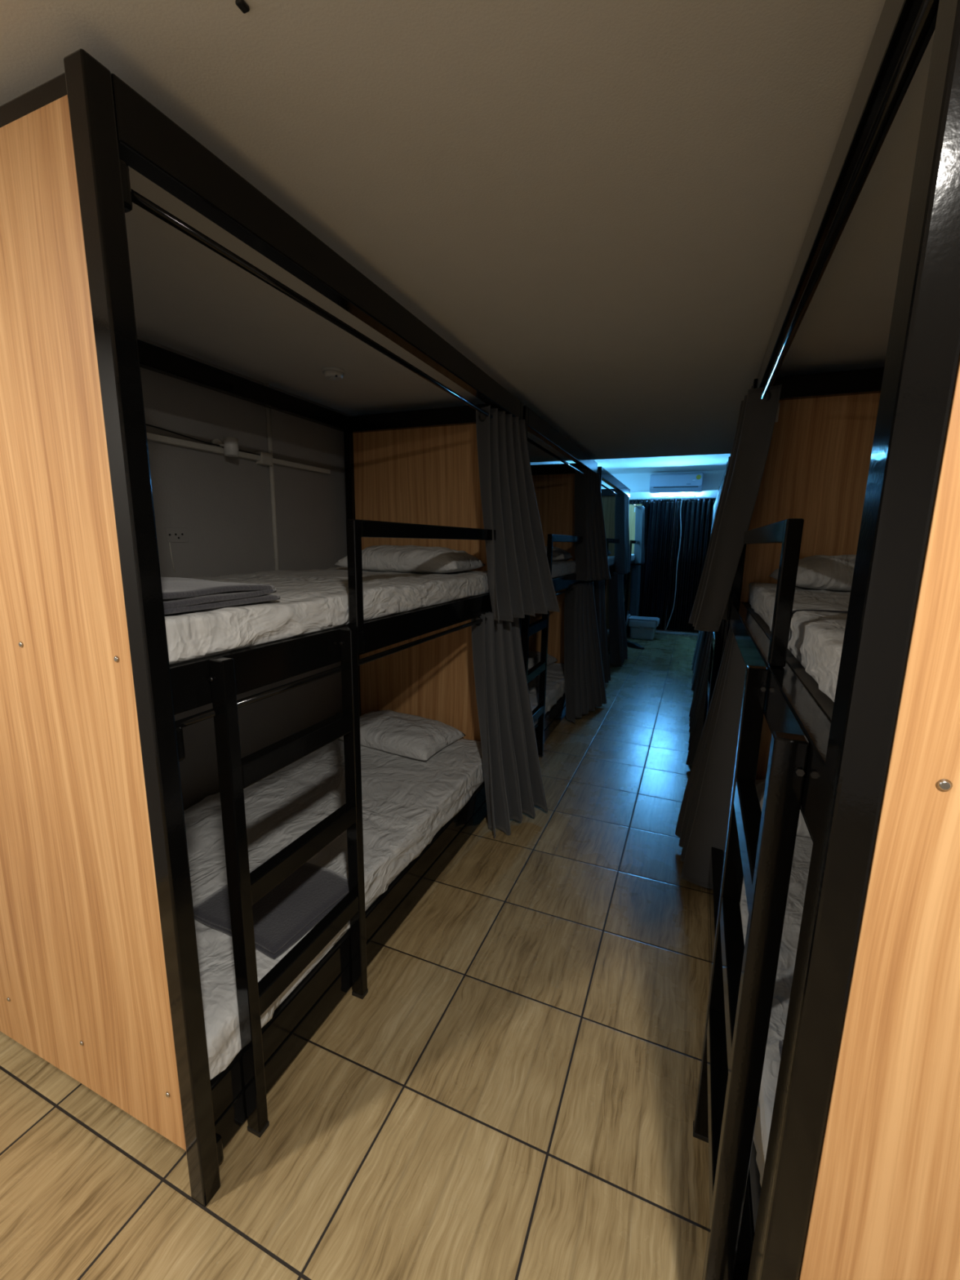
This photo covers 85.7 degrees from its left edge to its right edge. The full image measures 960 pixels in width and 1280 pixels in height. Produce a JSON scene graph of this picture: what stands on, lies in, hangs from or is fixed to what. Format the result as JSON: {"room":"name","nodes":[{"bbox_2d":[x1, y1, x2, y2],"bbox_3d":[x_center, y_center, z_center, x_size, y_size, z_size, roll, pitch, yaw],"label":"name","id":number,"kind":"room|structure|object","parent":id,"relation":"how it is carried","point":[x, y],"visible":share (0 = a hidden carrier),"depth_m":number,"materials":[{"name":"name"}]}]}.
{"room":"dormitory","nodes":[
{"label":"dormitory","id":0,"kind":"room"},
{"bbox_2d":[137,335,558,810],"bbox_3d":[-0.562,-0.705,3.946,0.100,2.800,11.380,5,12,22],"label":"wall","id":1,"kind":"structure","parent":0,"point":[224,502],"depth_m":2.45,"materials":[{"name":"grey paint"}]},
{"bbox_2d":[164,527,188,571],"bbox_3d":[-1.260,-0.378,2.166,0.006,0.180,0.100,5,12,22],"label":"wall socket","id":2,"kind":"object","parent":1,"relation":"attached to","point":[172,534],"visible":1,"depth_m":2.15,"materials":[{"name":"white plastic"}]},
{"bbox_2d":[210,436,239,457],"bbox_3d":[-1.115,-0.846,2.271,0.114,0.074,0.063,5,12,22],"label":"spotlight","id":3,"kind":"object","parent":1,"relation":"attached to","point":[230,444],"visible":0.92,"depth_m":2.25,"materials":[{"name":"white plastic"}]},
{"bbox_2d":[145,423,330,474],"bbox_3d":[-1.195,-0.831,2.176,0.040,0.079,1.720,5,12,22],"label":"cable trunking","id":4,"kind":"object","parent":1,"relation":"attached to","point":[262,458],"visible":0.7,"depth_m":2.29,"materials":[{"name":"beige plastic"}]},
{"bbox_2d":[264,382,279,570],"bbox_3d":[-1.043,-0.659,2.617,0.022,1.190,0.022,5,12,22],"label":"conduit","id":5,"kind":"object","parent":1,"relation":"attached to","point":[267,410],"visible":0.66,"depth_m":2.59,"materials":[{"name":"beige plastic"}]},
{"bbox_2d":[655,631,697,635],"bbox_3d":[3.126,-0.126,8.640,3.280,0.028,0.020,5,12,22],"label":"baseboard","id":6,"kind":"structure","parent":1,"relation":"attached to","point":[663,632],"depth_m":8.57,"materials":[{"name":"white plastic"}]},
{"bbox_2d":[0,632,709,1279],"bbox_3d":[0.975,0.846,3.579,3.480,0.060,11.580,5,12,22],"label":"floor","id":7,"kind":"structure","parent":0,"point":[510,1093],"depth_m":1.36,"materials":[{"name":"brown tile"}]},
{"bbox_2d":[0,48,523,1207],"bbox_3d":[-0.684,-0.015,2.070,1.075,2.140,2.050,5,12,22],"label":"bunk bed","id":8,"kind":"object","parent":7,"relation":"on","point":[100,973],"visible":0.76,"depth_m":1.09,"materials":[{"name":"black metal"}]},
{"bbox_2d":[164,566,489,665],"bbox_3d":[-0.675,-0.197,2.038,0.978,0.103,1.948,5,12,22],"label":"mattress","id":9,"kind":"object","parent":8,"relation":"on","point":[314,600],"visible":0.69,"depth_m":1.45,"materials":[{"name":"white fabric"}]},
{"bbox_2d":[160,577,279,614],"bbox_3d":[-0.774,-0.114,1.228,0.460,0.048,0.343,5,11,20],"label":"folded blanket","id":10,"kind":"object","parent":9,"relation":"on","point":[180,595],"visible":0.41,"depth_m":1.15,"materials":[{"name":"grey fabric"}]},
{"bbox_2d":[334,545,484,573],"bbox_3d":[-0.349,-0.419,2.658,0.660,0.135,0.400,5,11,19],"label":"pillow","id":11,"kind":"object","parent":9,"relation":"on","point":[395,558],"visible":0.94,"depth_m":2.50,"materials":[{"name":"white fabric"}]},
{"bbox_2d":[183,737,484,1079],"bbox_3d":[-0.692,0.754,2.218,0.983,0.137,1.954,5,12,22],"label":"mattress","id":12,"kind":"object","parent":8,"relation":"on","point":[406,801],"visible":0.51,"depth_m":2.06,"materials":[{"name":"white fabric"}]},
{"bbox_2d":[193,855,349,959],"bbox_3d":[-0.627,0.797,1.601,0.361,0.028,0.344,6,12,27],"label":"folded blanket","id":13,"kind":"object","parent":12,"relation":"on","point":[290,910],"visible":0.64,"depth_m":1.54,"materials":[{"name":"grey fabric"}]},
{"bbox_2d":[337,709,465,760],"bbox_3d":[-0.463,0.503,2.897,0.660,0.136,0.400,7,12,28],"label":"pillow","id":14,"kind":"object","parent":12,"relation":"on","point":[409,735],"visible":0.9,"depth_m":2.76,"materials":[{"name":"white fabric"}]},
{"bbox_2d":[471,610,548,838],"bbox_3d":[0.130,0.405,2.663,0.399,1.120,0.287,-8,14,-38],"label":"curtain","id":15,"kind":"object","parent":8,"relation":"hanging from","point":[513,778],"visible":0.86,"depth_m":2.63,"materials":[{"name":"grey fabric"}]},
{"bbox_2d":[475,404,559,623],"bbox_3d":[0.163,-0.584,2.499,0.402,0.955,0.285,-7,13,-36],"label":"curtain","id":16,"kind":"object","parent":8,"relation":"hanging from","point":[520,580],"visible":0.98,"depth_m":2.45,"materials":[{"name":"grey fabric"}]},
{"bbox_2d":[519,405,597,757],"bbox_3d":[0.121,-0.362,3.967,1.075,2.140,2.050,5,12,22],"label":"bunk bed","id":17,"kind":"object","parent":7,"relation":"on","point":[553,484],"visible":0.16,"depth_m":4.21,"materials":[{"name":"black metal"}]},
{"bbox_2d":[527,662,564,726],"bbox_3d":[0.114,0.407,4.116,0.984,0.136,1.951,5,12,22],"label":"mattress","id":18,"kind":"object","parent":17,"relation":"on","point":[555,682],"visible":0.13,"depth_m":4.10,"materials":[{"name":"white fabric"}]},
{"bbox_2d":[528,650,557,669],"bbox_3d":[0.342,0.157,4.795,0.660,0.135,0.400,7,12,28],"label":"pillow","id":19,"kind":"object","parent":18,"relation":"on","point":[534,657],"visible":0.25,"depth_m":4.65,"materials":[{"name":"white fabric"}]},
{"bbox_2d":[551,560,576,578],"bbox_3d":[0.129,-0.544,3.935,0.980,0.102,1.947,5,12,22],"label":"mattress","id":20,"kind":"object","parent":17,"relation":"on","point":[559,568],"visible":0.09,"depth_m":3.93,"materials":[{"name":"white fabric"}]},
{"bbox_2d":[545,546,573,560],"bbox_3d":[0.456,-0.767,4.556,0.660,0.136,0.400,5,11,19],"label":"pillow","id":21,"kind":"object","parent":20,"relation":"on","point":[558,554],"visible":0.2,"depth_m":4.33,"materials":[{"name":"white fabric"}]},
{"bbox_2d":[564,581,606,723],"bbox_3d":[0.862,0.074,4.414,0.287,1.099,0.664,8,13,32],"label":"curtain","id":22,"kind":"object","parent":17,"relation":"hanging from","point":[584,677],"visible":0.99,"depth_m":4.34,"materials":[{"name":"grey fabric"}]},
{"bbox_2d":[574,468,610,581],"bbox_3d":[0.915,-0.952,4.337,0.258,0.894,0.431,9,14,37],"label":"curtain","id":23,"kind":"object","parent":17,"relation":"hanging from","point":[591,554],"visible":0.98,"depth_m":4.26,"materials":[{"name":"grey fabric"}]},
{"bbox_2d":[591,466,629,659],"bbox_3d":[0.987,-0.736,6.010,1.075,2.140,2.050,5,12,22],"label":"bunk bed","id":24,"kind":"object","parent":7,"relation":"on","point":[608,495],"visible":0.11,"depth_m":6.62,"materials":[{"name":"black metal"}]},
{"bbox_2d":[595,579,610,688],"bbox_3d":[1.205,-0.076,5.218,0.224,1.094,0.436,5,12,22],"label":"curtain","id":25,"kind":"object","parent":24,"relation":"hanging from","point":[600,606],"visible":0.4,"depth_m":5.21,"materials":[{"name":"grey fabric"}]},
{"bbox_2d":[606,629,608,645],"bbox_3d":[0.980,0.033,6.158,0.983,0.137,1.954,5,12,22],"label":"mattress","id":26,"kind":"object","parent":24,"relation":"on","point":[607,630],"visible":0.02,"depth_m":6.35,"materials":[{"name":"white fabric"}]},
{"bbox_2d":[607,555,614,565],"bbox_3d":[0.995,-0.918,5.978,0.984,0.104,1.949,5,12,22],"label":"mattress","id":27,"kind":"object","parent":24,"relation":"on","point":[611,558],"visible":0.06,"depth_m":6.02,"materials":[{"name":"white fabric"}]},
{"bbox_2d":[608,572,627,666],"bbox_3d":[1.708,-0.285,6.363,0.254,1.094,0.705,5,12,22],"label":"curtain","id":28,"kind":"object","parent":24,"relation":"hanging from","point":[618,647],"visible":0.94,"depth_m":6.17,"materials":[{"name":"grey fabric"}]},
{"bbox_2d":[614,492,630,574],"bbox_3d":[1.747,-1.289,6.319,0.186,0.945,0.561,5,12,22],"label":"curtain","id":29,"kind":"object","parent":24,"relation":"hanging from","point":[622,551],"visible":0.98,"depth_m":6.12,"materials":[{"name":"grey fabric"}]},
{"bbox_2d":[623,488,644,636],"bbox_3d":[1.788,-1.081,7.898,1.075,2.140,2.050,5,12,22],"label":"bunk bed","id":30,"kind":"object","parent":7,"relation":"on","point":[627,577],"visible":0.12,"depth_m":8.40,"materials":[{"name":"black metal"}]},
{"bbox_2d":[626,610,631,625],"bbox_3d":[1.782,-0.312,8.047,0.984,0.136,1.951,5,12,22],"label":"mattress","id":31,"kind":"object","parent":30,"relation":"on","point":[628,615],"visible":0.03,"depth_m":8.16,"materials":[{"name":"white fabric"}]},
{"bbox_2d":[631,554,635,560],"bbox_3d":[1.796,-1.264,7.866,0.978,0.103,1.948,5,12,22],"label":"mattress","id":32,"kind":"object","parent":30,"relation":"on","point":[633,556],"visible":0.04,"depth_m":7.95,"materials":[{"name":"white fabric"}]},
{"bbox_2d":[629,564,640,634],"bbox_3d":[2.524,-0.663,8.420,0.153,1.094,0.436,5,12,22],"label":"curtain","id":33,"kind":"object","parent":30,"relation":"hanging from","point":[635,572],"visible":0.73,"depth_m":8.27,"materials":[{"name":"grey fabric"}]},
{"bbox_2d":[633,505,644,564],"bbox_3d":[2.550,-1.663,8.225,0.176,0.896,0.438,5,12,22],"label":"curtain","id":34,"kind":"object","parent":30,"relation":"hanging from","point":[639,551],"visible":0.88,"depth_m":8.10,"materials":[{"name":"grey fabric"}]},
{"bbox_2d":[627,641,644,649],"bbox_3d":[2.226,0.078,7.380,0.101,0.070,0.270,-9,14,-41],"label":"shoe","id":35,"kind":"object","parent":7,"relation":"on","point":[630,644],"visible":1,"depth_m":7.37,"materials":[{"name":"black plastic"}]},
{"bbox_2d":[628,618,657,639],"bbox_3d":[2.550,-0.178,8.104,0.415,0.313,0.354,5,12,22],"label":"storage box","id":36,"kind":"object","parent":7,"relation":"on","point":[642,629],"visible":0.91,"depth_m":7.96,"materials":[{"name":"plastic"}]},
{"bbox_2d":[628,615,659,626],"bbox_3d":[2.564,-0.299,8.082,0.442,0.101,0.343,5,12,22],"label":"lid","id":37,"kind":"object","parent":36,"relation":"on","point":[655,619],"visible":1,"depth_m":8.04,"materials":[{"name":"plastic"}]},
{"bbox_2d":[702,461,728,650],"bbox_3d":[2.903,-0.556,5.230,1.108,2.140,2.050,5,12,22],"label":"bunk bed","id":38,"kind":"object","parent":7,"relation":"on","point":[705,632],"visible":0.04,"depth_m":4.73,"materials":[{"name":"black metal"}]},
{"bbox_2d":[690,631,704,691],"bbox_3d":[2.463,-0.140,5.669,0.189,1.095,1.571,5,12,22],"label":"curtain","id":39,"kind":"object","parent":38,"relation":"hanging from","point":[698,653],"visible":0.18,"depth_m":5.21,"materials":[{"name":"grey fabric"}]},
{"bbox_2d":[711,475,724,533],"bbox_3d":[2.421,-1.089,5.319,0.168,0.942,1.923,5,12,22],"label":"curtain","id":40,"kind":"object","parent":38,"relation":"hanging from","point":[722,485],"visible":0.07,"depth_m":5.33,"materials":[{"name":"grey fabric"}]},
{"bbox_2d":[702,386,752,730],"bbox_3d":[2.037,-0.182,3.187,1.108,2.140,2.050,5,12,22],"label":"bunk bed","id":41,"kind":"object","parent":7,"relation":"on","point":[717,637],"visible":0.09,"depth_m":2.64,"materials":[{"name":"black metal"}]},
{"bbox_2d":[685,619,726,765],"bbox_3d":[1.657,0.209,3.762,0.184,1.095,1.271,5,12,22],"label":"curtain","id":42,"kind":"object","parent":41,"relation":"hanging from","point":[697,708],"visible":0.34,"depth_m":3.49,"materials":[{"name":"grey fabric"}]},
{"bbox_2d":[722,467,728,619],"bbox_3d":[1.554,-0.715,3.277,0.168,0.943,1.923,5,12,22],"label":"curtain","id":43,"kind":"object","parent":41,"relation":"hanging from","point":[724,617],"visible":0.02,"depth_m":2.51,"materials":[{"name":"grey fabric"}]},
{"bbox_2d":[693,0,959,1279],"bbox_3d":[1.232,0.165,1.290,1.108,2.140,2.050,5,12,22],"label":"bunk bed","id":44,"kind":"object","parent":7,"relation":"on","point":[861,1178],"visible":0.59,"depth_m":0.57,"materials":[{"name":"black metal"}]},
{"bbox_2d":[675,624,746,888],"bbox_3d":[1.032,0.476,2.293,0.241,1.092,0.477,5,12,22],"label":"curtain","id":45,"kind":"object","parent":44,"relation":"hanging from","point":[702,824],"visible":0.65,"depth_m":2.15,"materials":[{"name":"grey fabric"}]},
{"bbox_2d":[688,384,782,631],"bbox_3d":[1.034,-0.510,2.125,0.234,0.933,0.282,4,11,14],"label":"curtain","id":46,"kind":"object","parent":44,"relation":"hanging from","point":[757,415],"visible":0.99,"depth_m":2.02,"materials":[{"name":"grey fabric"}]},
{"bbox_2d":[740,835,813,1187],"bbox_3d":[1.247,0.936,1.429,0.983,0.137,1.954,5,12,22],"label":"mattress","id":47,"kind":"object","parent":44,"relation":"on","point":[803,845],"visible":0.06,"depth_m":1.33,"materials":[{"name":"white fabric"}]},
{"bbox_2d":[778,1039,783,1057],"bbox_3d":[0.786,0.942,0.957,0.363,0.028,0.344,5,11,19],"label":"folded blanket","id":48,"kind":"object","parent":47,"relation":"on","point":[780,1042],"visible":0.02,"depth_m":1.15,"materials":[{"name":"grey fabric"}]},
{"bbox_2d":[755,778,810,837],"bbox_3d":[1.463,0.688,2.092,0.660,0.136,0.400,5,11,19],"label":"pillow","id":49,"kind":"object","parent":47,"relation":"on","point":[802,830],"visible":0.02,"depth_m":2.00,"materials":[{"name":"white fabric"}]},
{"bbox_2d":[747,582,850,702],"bbox_3d":[1.261,-0.015,1.249,0.983,0.102,1.947,5,12,22],"label":"mattress","id":50,"kind":"object","parent":44,"relation":"on","point":[819,616],"visible":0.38,"depth_m":1.14,"materials":[{"name":"white fabric"}]},
{"bbox_2d":[768,554,856,591],"bbox_3d":[1.478,-0.247,1.915,0.660,0.135,0.400,5,11,19],"label":"pillow","id":51,"kind":"object","parent":50,"relation":"on","point":[824,572],"visible":0.3,"depth_m":1.82,"materials":[{"name":"white fabric"}]},
{"bbox_3d":[3.704,-0.902,7.118,1.108,2.140,2.051,5,12,22],"label":"bunk bed","id":52,"kind":"object","parent":7,"relation":"on","visible":0},
{"bbox_2d":[710,496,717,537],"bbox_3d":[3.249,-1.426,7.167,0.101,0.942,1.861,5,12,22],"label":"curtain","id":53,"kind":"object","parent":52,"relation":"hanging from","point":[714,505],"visible":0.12,"depth_m":7.31,"materials":[{"name":"grey fabric"}]},
{"bbox_2d":[0,0,934,462],"bbox_3d":[0.166,-1.268,1.106,3.480,0.610,7.170,5,12,22],"label":"ceiling","id":54,"kind":"structure","parent":0,"point":[606,207],"depth_m":1.08,"materials":[{"name":"white paint"}]},
{"bbox_2d":[235,0,249,13],"bbox_3d":[-0.334,-0.891,0.727,0.012,0.006,0.016,5,12,22],"label":"ceiling hook","id":55,"kind":"object","parent":54,"relation":"attached to","point":[242,5],"visible":1,"depth_m":0.72,"materials":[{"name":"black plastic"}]},
{"bbox_2d":[321,366,345,381],"bbox_3d":[-0.651,-1.179,2.300,0.100,0.038,0.100,5,12,22],"label":"smoke detector","id":56,"kind":"object","parent":54,"relation":"attached to","point":[331,373],"visible":1,"depth_m":2.27,"materials":[{"name":"white plastic"}]},
{"bbox_2d":[555,453,730,474],"bbox_3d":[2.399,-2.432,6.323,3.480,0.200,4.410,5,12,22],"label":"ceiling","id":57,"kind":"structure","parent":0,"point":[717,461],"depth_m":7.50,"materials":[{"name":"white paint"}]},
{"bbox_2d":[601,470,724,634],"bbox_3d":[3.208,-1.513,8.522,3.480,2.800,0.100,5,12,22],"label":"wall","id":58,"kind":"structure","parent":0,"point":[712,479],"depth_m":8.46,"materials":[{"name":"paint"}]},
{"bbox_2d":[629,497,715,499],"bbox_3d":[3.189,-2.264,8.301,3.260,0.028,0.029,5,12,22],"label":"rail","id":59,"kind":"object","parent":58,"relation":"attached to","point":[705,497],"visible":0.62,"depth_m":8.33,"materials":[{"name":"white metal"}]},
{"bbox_2d":[629,498,675,630],"bbox_3d":[2.393,-1.283,8.787,1.584,2.133,0.052,5,12,22],"label":"curtain","id":60,"kind":"object","parent":59,"relation":"hanging from","point":[659,513],"visible":0.34,"depth_m":8.55,"materials":[{"name":"black fabric"}]},
{"bbox_2d":[665,497,715,632],"bbox_3d":[3.892,-1.142,8.178,1.661,2.133,0.053,5,12,22],"label":"curtain","id":61,"kind":"object","parent":59,"relation":"hanging from","point":[696,514],"visible":0.27,"depth_m":8.37,"materials":[{"name":"black fabric"}]},
{"bbox_2d":[630,488,718,492],"bbox_3d":[3.200,-2.401,8.296,3.280,0.030,0.022,5,12,22],"label":"trim","id":62,"kind":"structure","parent":58,"relation":"attached to","point":[708,489],"depth_m":8.47,"materials":[{"name":"white plastic"}]},
{"bbox_2d":[649,472,703,493],"bbox_3d":[3.111,-2.488,8.212,0.785,0.291,0.214,5,12,22],"label":"air conditioner","id":63,"kind":"object","parent":58,"relation":"attached to","point":[684,482],"visible":1,"depth_m":8.12,"materials":[{"name":"white plastic"}]},
{"bbox_2d":[658,493,695,497],"bbox_3d":[3.151,-2.309,8.278,0.544,0.038,0.121,5,12,22],"label":"tube light","id":64,"kind":"object","parent":58,"relation":"attached to","point":[684,495],"visible":1,"depth_m":8.25,"materials":[{"name":"white"}]},
{"bbox_2d":[664,496,683,633],"bbox_3d":[3.159,-1.199,8.423,0.136,2.211,0.019,2,11,8],"label":"power cable","id":65,"kind":"object","parent":64,"relation":"hanging from","point":[682,496],"visible":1,"depth_m":8.41,"materials":[{"name":"white plastic"}]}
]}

